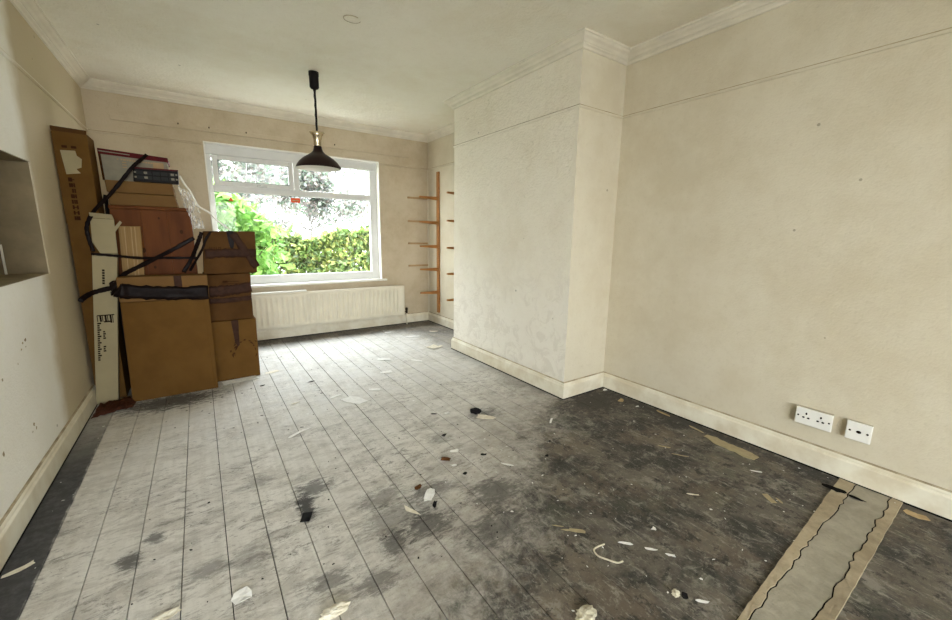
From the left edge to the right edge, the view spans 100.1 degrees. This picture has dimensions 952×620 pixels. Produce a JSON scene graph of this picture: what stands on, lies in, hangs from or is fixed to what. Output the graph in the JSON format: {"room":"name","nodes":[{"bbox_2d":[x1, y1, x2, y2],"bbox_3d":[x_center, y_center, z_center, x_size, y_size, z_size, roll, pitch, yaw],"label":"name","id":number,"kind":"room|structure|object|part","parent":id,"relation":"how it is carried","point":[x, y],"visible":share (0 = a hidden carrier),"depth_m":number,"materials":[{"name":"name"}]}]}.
{"room":"living room","nodes":[
{"label":"living room","id":0,"kind":"room"},
{"bbox_2d":[0,0,93,519],"bbox_3d":[-2.296,-0.408,1.833,0.201,2.555,5.094,-6,13,-34],"label":"wall","id":1,"kind":"structure","parent":0,"point":[46,372],"depth_m":2.22,"materials":[{"name":"white paint"}]},
{"bbox_2d":[0,47,87,130],"bbox_3d":[-2.125,-1.231,1.630,0.009,0.021,4.853,-6,13,-34],"label":"trim","id":2,"kind":"structure","parent":1,"relation":"attached to","point":[2,51],"depth_m":2.45,"materials":[{"name":"white paint"}]},
{"bbox_2d":[0,383,97,574],"bbox_3d":[-2.144,0.792,2.007,0.022,0.136,4.866,-6,13,-34],"label":"baseboard","id":3,"kind":"structure","parent":1,"relation":"attached to","point":[14,523],"depth_m":1.87,"materials":[{"name":"paint"}]},
{"bbox_2d":[9,0,89,87],"bbox_3d":[-2.069,-1.613,1.549,0.082,0.076,4.926,-6,13,-34],"label":"trim","id":4,"kind":"structure","parent":1,"relation":"attached to","point":[30,10],"depth_m":2.67,"materials":[{"name":"beige paint"}]},
{"bbox_2d":[80,88,427,313],"bbox_3d":[-2.167,-0.963,4.808,3.781,2.555,0.250,-6,13,-34],"label":"wall","id":5,"kind":"structure","parent":0,"point":[397,184],"depth_m":4.43,"materials":[{"name":"beige paint"}]},
{"bbox_2d":[87,129,201,144],"bbox_3d":[-3.147,-1.656,3.825,0.856,0.021,0.009,-6,13,-34],"label":"trim","id":6,"kind":"structure","parent":5,"relation":"attached to","point":[89,130],"depth_m":3.80,"materials":[{"name":"beige paint"}]},
{"bbox_2d":[82,78,426,142],"bbox_3d":[-2.056,-2.155,4.446,3.441,0.076,0.082,-6,13,-34],"label":"trim","id":7,"kind":"structure","parent":5,"relation":"attached to","point":[93,84],"depth_m":4.15,"materials":[{"name":"beige paint"}]},
{"bbox_2d":[109,114,408,157],"bbox_3d":[-2.119,-1.908,4.475,2.980,0.046,0.042,-6,13,-34],"label":"trim","id":8,"kind":"structure","parent":5,"relation":"attached to","point":[112,116],"depth_m":4.23,"materials":[{"name":"beige paint"}]},
{"bbox_2d":[203,141,386,287],"bbox_3d":[-2.054,-1.073,4.782,1.975,1.527,0.185,-6,13,-34],"label":"window","id":9,"kind":"structure","parent":5,"relation":"in","point":[218,151],"depth_m":4.68,"materials":[{"name":"white plastic"}]},
{"bbox_3d":[-2.463,-1.520,4.442,0.785,0.307,0.050,-6,13,-34],"label":"fanlight sash","id":10,"kind":"part","parent":9,"relation":"part of","materials":[{"name":"white plastic"}]},
{"bbox_3d":[-2.046,-0.329,4.894,1.975,0.025,0.119,-6,13,-34],"label":"sill","id":11,"kind":"part","parent":9,"relation":"part of","materials":[{"name":"white paint"}]},
{"bbox_2d":[251,285,407,330],"bbox_3d":[-1.843,0.011,5.009,2.114,0.572,0.098,-6,13,-34],"label":"radiator","id":12,"kind":"object","parent":5,"relation":"attached to","point":[293,309],"depth_m":4.93,"materials":[{"name":"metal"}]},
{"bbox_3d":[-2.288,-0.206,4.631,0.600,0.018,0.044,-6,13,-34],"label":"wood strip","id":13,"kind":"part","parent":12,"relation":"part of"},
{"bbox_2d":[252,285,403,295],"bbox_3d":[-1.842,-0.240,4.928,2.053,0.010,0.034,-6,13,-34],"label":"grille","id":14,"kind":"object","parent":12,"relation":"attached to","point":[399,286],"depth_m":4.97,"materials":[{"name":"white metal"}]},
{"bbox_2d":[257,311,428,340],"bbox_3d":[-2.106,0.247,4.921,3.441,0.136,0.022,-6,13,-34],"label":"baseboard","id":15,"kind":"structure","parent":5,"relation":"attached to","point":[270,334],"depth_m":5.14,"materials":[{"name":"paint"}]},
{"bbox_2d":[380,163,427,169],"bbox_3d":[-0.950,-1.905,5.314,0.695,0.021,0.009,-6,13,-34],"label":"trim","id":16,"kind":"structure","parent":5,"relation":"attached to","point":[380,163],"depth_m":5.30,"materials":[{"name":"beige paint"}]},
{"bbox_2d":[407,197,426,199],"bbox_3d":[-0.803,-1.537,5.483,0.297,0.024,0.017,-6,13,-34],"label":"batten","id":17,"kind":"object","parent":5,"relation":"attached to","point":[407,197],"visible":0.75,"depth_m":5.46,"materials":[{"name":"brown wood"}]},
{"bbox_2d":[409,264,427,266],"bbox_3d":[-0.816,-0.632,5.653,0.297,0.024,0.017,-6,13,-34],"label":"batten","id":18,"kind":"object","parent":5,"relation":"attached to","point":[419,264],"visible":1,"depth_m":5.66,"materials":[{"name":"brown wood"}]},
{"bbox_2d":[427,170,428,311],"bbox_3d":[-0.682,-0.951,5.686,0.016,1.988,0.016,-6,13,-34],"label":"upright","id":19,"kind":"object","parent":5,"relation":"attached to","point":[427,170],"depth_m":5.65,"materials":[{"name":"beige wood"}]},
{"bbox_2d":[36,0,740,134],"bbox_3d":[-0.627,-1.510,0.503,6.010,0.155,8.804,-6,13,-34],"label":"ceiling","id":20,"kind":"structure","parent":0,"point":[390,64],"depth_m":2.78,"materials":[{"name":"paint"}]},
{"bbox_2d":[296,70,340,171],"bbox_3d":[-1.349,-1.593,3.369,0.368,0.765,0.368,-6,13,-34],"label":"pendant lamp","id":21,"kind":"object","parent":20,"relation":"hanging from","point":[317,160],"visible":1,"depth_m":3.34,"materials":[{"name":"black metal"}]},
{"bbox_3d":[-1.353,-1.306,3.422,0.368,0.182,0.368,-6,13,-34],"label":"lamp shade","id":22,"kind":"part","parent":21,"relation":"part of","materials":[{"name":"black metal"}]},
{"bbox_2d":[0,321,951,619],"bbox_3d":[-0.663,1.128,0.997,6.010,0.128,8.804,-6,13,-34],"label":"floor","id":23,"kind":"structure","parent":0,"point":[859,555],"depth_m":1.82,"materials":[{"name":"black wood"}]},
{"bbox_2d":[1,560,34,578],"bbox_3d":[-1.694,0.962,1.477,0.026,0.005,0.088,6,12,25],"label":"chip","id":24,"kind":"object","parent":23,"relation":"on","point":[19,569],"visible":1,"depth_m":1.48,"materials":[{"name":"wood"}]},
{"bbox_2d":[50,125,130,397],"bbox_3d":[-2.784,-0.290,2.917,0.172,1.912,0.257,-6,13,-34],"label":"cardboard box","id":25,"kind":"object","parent":23,"relation":"on","point":[74,150],"visible":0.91,"depth_m":2.74,"materials":[{"name":"brown cardboard"}]},
{"bbox_2d":[89,212,121,404],"bbox_3d":[-2.630,0.003,2.854,0.288,1.362,0.077,-6,13,-34],"label":"carton","id":26,"kind":"object","parent":23,"relation":"on","point":[104,268],"visible":0.97,"depth_m":2.83,"materials":[{"name":"white cardboard"}]},
{"bbox_2d":[90,396,135,418],"bbox_3d":[-2.563,0.682,2.837,0.225,0.030,0.289,-6,13,-34],"label":"sheet","id":27,"kind":"object","parent":23,"relation":"on","point":[124,403],"visible":0.94,"depth_m":2.83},
{"bbox_2d":[103,194,129,378],"bbox_3d":[-2.744,-0.110,3.078,0.034,1.500,0.213,-6,13,-34],"label":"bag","id":28,"kind":"object","parent":23,"relation":"on","point":[106,203],"visible":0.27,"depth_m":3.02,"materials":[{"name":"plastic"}]},
{"bbox_2d":[118,226,144,275],"bbox_3d":[-2.555,0.019,3.011,0.172,1.276,0.027,-6,13,-34],"label":"plank","id":29,"kind":"object","parent":23,"relation":"on","point":[130,238],"visible":0.3,"depth_m":2.92,"materials":[{"name":"beige wood"}]},
{"bbox_2d":[108,205,197,274],"bbox_3d":[-2.583,-0.116,3.322,0.498,1.425,0.446,-6,13,-34],"label":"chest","id":30,"kind":"object","parent":23,"relation":"on","point":[162,228],"visible":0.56,"depth_m":3.07,"materials":[{"name":"brown"}]},
{"bbox_2d":[109,193,178,207],"bbox_3d":[-2.589,-0.852,3.136,0.404,0.087,0.360,-6,13,-34],"label":"cardboard box","id":31,"kind":"object","parent":30,"relation":"on","point":[126,199],"visible":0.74,"depth_m":2.99,"materials":[{"name":"brown cardboard"}]},
{"bbox_2d":[104,180,175,197],"bbox_3d":[-2.594,-0.937,3.109,0.394,0.086,0.340,-6,13,-34],"label":"cardboard box","id":32,"kind":"object","parent":31,"relation":"on","point":[130,187],"visible":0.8,"depth_m":2.98,"materials":[{"name":"brown cardboard"}]},
{"bbox_2d":[97,148,169,181],"bbox_3d":[-2.637,-1.098,3.108,0.403,0.223,0.272,-6,13,-34],"label":"printed box","id":33,"kind":"object","parent":32,"relation":"on","point":[113,163],"visible":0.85,"depth_m":2.96,"materials":[{"name":"red"}]},
{"bbox_3d":[-2.636,-1.178,3.093,0.403,0.060,0.270,-6,13,-34],"label":"lid","id":34,"kind":"part","parent":33,"relation":"part of","materials":[{"name":"red"}]},
{"bbox_2d":[133,167,178,184],"bbox_3d":[-2.435,-1.021,3.040,0.276,0.105,0.077,-6,13,-34],"label":"case","id":35,"kind":"object","parent":32,"relation":"on","point":[140,174],"visible":0.98,"depth_m":3.01,"materials":[{"name":"black plastic"}]},
{"bbox_2d":[179,189,203,228],"bbox_3d":[-2.235,-0.808,3.131,0.154,0.345,0.029,-6,13,-34],"label":"plastic sheet","id":36,"kind":"object","parent":30,"relation":"hanging from","point":[194,204],"visible":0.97,"depth_m":3.14,"materials":[{"name":"white"}]},
{"bbox_2d":[116,273,217,401],"bbox_3d":[-2.340,0.192,3.062,0.542,0.922,0.151,-6,13,-34],"label":"flat cardboard box","id":37,"kind":"object","parent":23,"relation":"on","point":[169,344],"visible":0.86,"depth_m":3.00,"materials":[{"name":"brown cardboard"}]},
{"bbox_2d":[78,154,211,302],"bbox_3d":[-2.447,-0.614,2.938,0.833,1.090,0.366,-6,13,-34],"label":"straps","id":38,"kind":"object","parent":37,"relation":"attached to","point":[125,291],"visible":0.94,"depth_m":2.91,"materials":[{"name":"black fabric"}]},
{"bbox_3d":[-2.331,-0.173,2.998,0.530,0.180,0.148,-6,13,-34],"label":"lid","id":39,"kind":"part","parent":37,"relation":"part of","materials":[{"name":"cardboard"}]},
{"bbox_2d":[152,606,181,619],"bbox_3d":[-1.015,1.001,1.306,0.083,0.009,0.033,-9,14,-42],"label":"paper scrap","id":40,"kind":"object","parent":23,"relation":"on","point":[172,612],"visible":1,"depth_m":1.31,"materials":[{"name":"beige paper"}]},
{"bbox_2d":[211,315,259,381],"bbox_3d":[-2.153,0.309,3.550,0.342,0.518,0.382,-6,13,-34],"label":"cardboard box","id":41,"kind":"object","parent":23,"relation":"on","point":[235,341],"visible":0.84,"depth_m":3.40,"materials":[{"name":"brown cardboard"}]},
{"bbox_2d":[202,272,252,321],"bbox_3d":[-2.145,-0.134,3.455,0.336,0.384,0.372,-6,13,-34],"label":"cardboard box","id":42,"kind":"object","parent":41,"relation":"on","point":[230,297],"visible":0.9,"depth_m":3.31,"materials":[{"name":"brown cardboard"}]},
{"bbox_3d":[-2.147,-0.219,3.442,0.334,0.212,0.364,-6,13,-34],"label":"lid","id":43,"kind":"part","parent":42,"relation":"part of","materials":[{"name":"cardboard"}]},
{"bbox_2d":[203,231,259,273],"bbox_3d":[-2.107,-0.500,3.413,0.403,0.344,0.366,-6,13,-34],"label":"cardboard box","id":44,"kind":"object","parent":42,"relation":"on","point":[224,252],"visible":0.99,"depth_m":3.26,"materials":[{"name":"brown cardboard"}]},
{"bbox_2d":[179,176,230,229],"bbox_3d":[-2.139,-0.839,3.161,0.308,0.407,0.020,-6,13,-34],"label":"cable","id":45,"kind":"object","parent":44,"relation":"attached to","point":[183,182],"visible":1,"depth_m":3.13,"materials":[{"name":"white plastic"}]},
{"bbox_2d":[222,375,258,384],"bbox_3d":[-2.007,0.597,3.401,0.270,0.005,0.095,-9,14,-42],"label":"paper sheet","id":46,"kind":"object","parent":23,"relation":"on","point":[254,376],"visible":1,"depth_m":3.39,"materials":[{"name":"white paper"}]},
{"bbox_2d":[231,586,251,604],"bbox_3d":[-0.809,0.989,1.379,0.054,0.012,0.060,7,13,32],"label":"paper scrap","id":47,"kind":"object","parent":23,"relation":"on","point":[244,593],"visible":1,"depth_m":1.38,"materials":[{"name":"white paper"}]},
{"bbox_2d":[265,370,278,373],"bbox_3d":[-1.852,0.562,3.612,0.061,0.004,0.130,9,14,39],"label":"paper sheet","id":48,"kind":"object","parent":23,"relation":"on","point":[273,371],"visible":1,"depth_m":3.61,"materials":[{"name":"white paper"}]},
{"bbox_2d":[288,427,310,437],"bbox_3d":[-1.115,0.772,2.529,0.025,0.006,0.180,6,12,28],"label":"paper scrap","id":49,"kind":"object","parent":23,"relation":"on","point":[300,431],"visible":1,"depth_m":2.52,"materials":[{"name":"white paper"}]},
{"bbox_2d":[300,511,312,521],"bbox_3d":[-0.754,0.920,1.774,0.042,0.004,0.062,-1,11,-10],"label":"scrap","id":50,"kind":"object","parent":23,"relation":"on","point":[306,516],"visible":1,"depth_m":1.77,"materials":[{"name":"black"}]},
{"bbox_2d":[319,601,350,619],"bbox_3d":[-0.469,1.000,1.328,0.107,0.021,0.046,-6,13,-34],"label":"paper scrap","id":51,"kind":"object","parent":23,"relation":"on","point":[337,609],"visible":1,"depth_m":1.32,"materials":[{"name":"paper"}]},
{"bbox_2d":[341,396,367,403],"bbox_3d":[-0.923,0.683,3.023,0.181,0.005,0.114,8,13,34],"label":"paper sheet","id":52,"kind":"object","parent":23,"relation":"on","point":[351,399],"visible":1,"depth_m":3.02,"materials":[{"name":"white paper"}]},
{"bbox_2d":[404,505,420,514],"bbox_3d":[-0.293,0.917,1.823,0.109,0.005,0.025,6,12,28],"label":"paper scrap","id":53,"kind":"object","parent":23,"relation":"on","point":[408,509],"visible":1,"depth_m":1.82,"materials":[{"name":"beige paper"}]},
{"bbox_2d":[424,488,434,501],"bbox_3d":[-0.225,0.894,1.927,0.046,0.009,0.103,3,11,10],"label":"paper scrap","id":54,"kind":"object","parent":23,"relation":"on","point":[429,493],"visible":1,"depth_m":1.93,"materials":[{"name":"white paper"}]},
{"bbox_2d":[34,341,827,611],"bbox_3d":[-0.704,0.707,2.918,3.327,0.006,4.438,-6,13,-34],"label":"floor grit","id":55,"kind":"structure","parent":23,"relation":"on","point":[418,341],"depth_m":2.10,"materials":[{"name":"white paper"}]},
{"bbox_2d":[427,344,441,348],"bbox_3d":[-0.468,0.410,4.487,0.133,0.011,0.173,6,12,27],"label":"paper sheet","id":56,"kind":"object","parent":23,"relation":"on","point":[433,346],"visible":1,"depth_m":4.49,"materials":[{"name":"white paper"}]},
{"bbox_2d":[441,457,450,460],"bbox_3d":[-0.169,0.837,2.236,0.059,0.013,0.035,0,11,-4],"label":"dry leaf","id":57,"kind":"object","parent":23,"relation":"on","point":[442,458],"visible":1,"depth_m":2.23,"materials":[{"name":"brown plant"}]},
{"bbox_2d":[470,408,481,413],"bbox_3d":[-0.003,0.719,2.855,0.090,0.025,0.093,-6,13,-34],"label":"rag","id":58,"kind":"object","parent":23,"relation":"on","point":[472,410],"visible":1,"depth_m":2.83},
{"bbox_2d":[476,414,495,418],"bbox_3d":[0.068,0.746,2.769,0.140,0.004,0.067,5,11,21],"label":"paper scrap","id":59,"kind":"object","parent":23,"relation":"on","point":[480,416],"visible":1,"depth_m":2.77,"materials":[{"name":"beige paper"}]},
{"bbox_2d":[569,528,584,532],"bbox_3d":[0.436,0.948,1.714,0.068,0.004,0.022,2,11,6],"label":"wood sliver","id":60,"kind":"object","parent":23,"relation":"on","point":[571,529],"visible":1,"depth_m":1.71,"materials":[{"name":"wood"}]},
{"bbox_2d":[575,605,596,619],"bbox_3d":[0.367,1.012,1.328,0.067,0.021,0.075,5,11,20],"label":"lump","id":61,"kind":"object","parent":23,"relation":"on","point":[586,612],"visible":1,"depth_m":1.32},
{"bbox_2d":[593,543,623,563],"bbox_3d":[0.518,0.973,1.582,0.072,0.007,0.106,-5,12,-27],"label":"string","id":62,"kind":"object","parent":23,"relation":"on","point":[600,545],"visible":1,"depth_m":1.57,"materials":[{"name":"fabric"}]},
{"bbox_2d":[618,541,632,544],"bbox_3d":[0.617,0.963,1.648,0.060,0.005,0.012,4,11,15],"label":"flake","id":63,"kind":"object","parent":23,"relation":"on","point":[622,542],"visible":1,"depth_m":1.65,"materials":[{"name":"white paper"}]},
{"bbox_2d":[671,589,679,597],"bbox_3d":[0.708,1.001,1.411,0.028,0.021,0.029,-6,13,-34],"label":"lump","id":64,"kind":"object","parent":23,"relation":"on","point":[676,593],"visible":1,"depth_m":1.41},
{"bbox_2d":[681,592,688,598],"bbox_3d":[0.736,1.008,1.404,0.022,0.008,0.030,5,12,23],"label":"scrap","id":65,"kind":"object","parent":23,"relation":"on","point":[684,595],"visible":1,"depth_m":1.41,"materials":[{"name":"black"}]},
{"bbox_2d":[696,599,709,602],"bbox_3d":[0.788,1.014,1.388,0.047,0.004,0.011,4,11,15],"label":"flake","id":66,"kind":"object","parent":23,"relation":"on","point":[698,600],"visible":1,"depth_m":1.39,"materials":[{"name":"white paper"}]},
{"bbox_2d":[704,435,758,459],"bbox_3d":[1.540,0.829,2.422,0.089,0.008,0.303,-5,12,-28],"label":"strip","id":67,"kind":"object","parent":23,"relation":"on","point":[715,440],"visible":1,"depth_m":2.40,"materials":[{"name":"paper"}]},
{"bbox_2d":[762,494,776,502],"bbox_3d":[1.431,0.919,1.945,0.028,0.004,0.070,1,11,1],"label":"scrap","id":68,"kind":"object","parent":23,"relation":"on","point":[767,496],"visible":1,"depth_m":1.94,"materials":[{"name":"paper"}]},
{"bbox_2d":[903,509,929,520],"bbox_3d":[2.030,0.946,1.838,0.048,0.005,0.085,-9,15,-44],"label":"scrap","id":69,"kind":"object","parent":23,"relation":"on","point":[919,516],"visible":1,"depth_m":1.84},
{"bbox_2d":[454,49,626,381],"bbox_3d":[0.428,-0.716,3.676,0.475,2.555,1.639,-6,13,-34],"label":"wall","id":70,"kind":"structure","parent":0,"point":[535,202],"depth_m":3.18,"materials":[{"name":"beige paint"}]},
{"bbox_2d":[451,337,563,399],"bbox_3d":[0.207,0.496,3.760,0.022,0.136,1.682,-6,13,-34],"label":"baseboard","id":71,"kind":"structure","parent":70,"relation":"attached to","point":[548,384],"depth_m":3.58,"materials":[{"name":"paint"}]},
{"bbox_2d":[443,27,584,108],"bbox_3d":[0.215,-1.908,3.292,0.082,0.076,1.803,-6,13,-34],"label":"trim","id":72,"kind":"structure","parent":70,"relation":"attached to","point":[572,43],"depth_m":3.07,"materials":[{"name":"beige paint"}]},
{"bbox_2d":[453,104,579,147],"bbox_3d":[0.240,-1.527,3.384,0.009,0.021,1.658,-6,13,-34],"label":"trim","id":73,"kind":"structure","parent":70,"relation":"attached to","point":[577,105],"depth_m":3.19,"materials":[{"name":"paint"}]},
{"bbox_2d":[563,371,603,399],"bbox_3d":[0.873,0.606,3.221,0.496,0.136,0.022,-6,13,-34],"label":"baseboard","id":74,"kind":"structure","parent":70,"relation":"attached to","point":[575,387],"depth_m":3.20,"materials":[{"name":"paint"}]},
{"bbox_2d":[580,104,622,118],"bbox_3d":[0.902,-1.418,2.850,0.484,0.021,0.009,-6,13,-34],"label":"trim","id":75,"kind":"structure","parent":70,"relation":"attached to","point":[581,105],"depth_m":2.84,"materials":[{"name":"beige paint"}]},
{"bbox_2d":[583,27,630,65],"bbox_3d":[0.898,-1.793,2.729,0.557,0.076,0.082,-6,13,-34],"label":"trim","id":76,"kind":"structure","parent":70,"relation":"attached to","point":[597,43],"depth_m":2.71,"materials":[{"name":"beige paint"}]},
{"bbox_2d":[428,0,951,490],"bbox_3d":[1.683,-0.467,2.442,0.170,2.555,8.594,-6,13,-34],"label":"wall","id":77,"kind":"structure","parent":0,"point":[782,244],"depth_m":2.18,"materials":[{"name":"beige paint"}]},
{"bbox_2d":[419,172,439,312],"bbox_3d":[-0.624,-0.884,5.370,0.284,1.890,0.060,-6,13,-34],"label":"upright","id":78,"kind":"object","parent":77,"relation":"attached to","point":[437,198],"visible":1,"depth_m":5.39,"materials":[{"name":"orange wood"}]},
{"bbox_2d":[425,123,453,142],"bbox_3d":[-0.276,-2.200,4.819,0.082,0.076,1.480,-6,13,-34],"label":"trim","id":79,"kind":"structure","parent":77,"relation":"attached to","point":[446,130],"depth_m":5.06,"materials":[{"name":"beige paint"}]},
{"bbox_2d":[428,311,453,329],"bbox_3d":[-0.284,0.203,5.286,0.022,0.136,1.480,-6,13,-34],"label":"baseboard","id":80,"kind":"structure","parent":77,"relation":"attached to","point":[446,322],"depth_m":5.56,"materials":[{"name":"paint"}]},
{"bbox_2d":[428,162,453,169],"bbox_3d":[-0.251,-1.820,4.911,0.009,0.021,1.480,-6,13,-34],"label":"trim","id":81,"kind":"structure","parent":77,"relation":"attached to","point":[451,162],"depth_m":5.19,"materials":[{"name":"beige paint"}]},
{"bbox_2d":[447,191,453,300],"bbox_3d":[-0.226,-0.772,4.801,0.284,1.890,0.060,-6,13,-34],"label":"shelf bracket","id":82,"kind":"object","parent":77,"relation":"attached to","point":[448,192],"visible":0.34,"depth_m":4.73,"materials":[{"name":"orange wood"}]},
{"bbox_2d":[627,0,796,65],"bbox_3d":[2.550,-1.406,0.781,0.082,0.076,5.225,-6,13,-34],"label":"trim","id":83,"kind":"structure","parent":77,"relation":"attached to","point":[743,10],"depth_m":2.43,"materials":[{"name":"beige paint"}]},
{"bbox_2d":[603,372,951,521],"bbox_3d":[2.542,0.998,1.249,0.022,0.136,5.225,-6,13,-34],"label":"baseboard","id":84,"kind":"structure","parent":77,"relation":"attached to","point":[932,499],"depth_m":2.25,"materials":[{"name":"paint"}]},
{"bbox_2d":[623,27,951,118],"bbox_3d":[2.574,-1.025,0.873,0.009,0.021,5.225,-6,13,-34],"label":"trim","id":85,"kind":"structure","parent":77,"relation":"attached to","point":[947,30],"depth_m":2.07,"materials":[{"name":"beige paint"}]},
{"bbox_2d":[794,405,833,431],"bbox_3d":[1.852,0.591,2.183,0.038,0.094,0.160,-6,13,-34],"label":"double socket","id":86,"kind":"object","parent":77,"relation":"attached to","point":[805,415],"visible":1,"depth_m":2.17,"materials":[{"name":"white plastic"}]},
{"bbox_2d":[844,419,873,444],"bbox_3d":[1.957,0.620,2.037,0.032,0.098,0.098,-6,13,-34],"label":"socket","id":87,"kind":"object","parent":77,"relation":"attached to","point":[855,430],"visible":1,"depth_m":2.03,"materials":[{"name":"white plastic"}]},
{"label":"outside","id":88,"kind":"structure","parent":0,"visible":0},
{"bbox_3d":[-8.393,-1.437,15.729,32.000,0.100,24.596,-6,13,-34],"label":"ground","id":89,"kind":"structure","parent":88,"visible":0},
{"bbox_2d":[210,155,286,227],"bbox_3d":[-5.847,-2.932,9.137,4.288,5.334,3.268,-6,13,-34],"label":"tree","id":90,"kind":"object","parent":89,"relation":"on","point":[225,173],"visible":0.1,"depth_m":9.78,"materials":[{"name":"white plant"}]},
{"bbox_2d":[213,178,295,274],"bbox_3d":[-3.557,-0.686,5.515,1.990,2.320,1.235,-6,13,-34],"label":"shrub","id":91,"kind":"object","parent":89,"relation":"on","point":[238,213],"visible":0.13,"depth_m":5.53,"materials":[{"name":"green plant"}]},
{"bbox_2d":[230,161,368,236],"bbox_3d":[-5.243,-3.415,12.509,4.259,5.059,2.580,-3,11,-21],"label":"tree","id":92,"kind":"object","parent":89,"relation":"on","point":[355,210],"visible":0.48,"depth_m":12.44,"materials":[{"name":"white plant"}]},
{"bbox_2d":[250,223,370,273],"bbox_3d":[-2.638,-1.031,7.692,8.272,2.506,1.150,-6,13,-34],"label":"hedge","id":93,"kind":"object","parent":89,"relation":"on","point":[313,254],"visible":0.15,"depth_m":7.30,"materials":[{"name":"green plant"}]}
]}

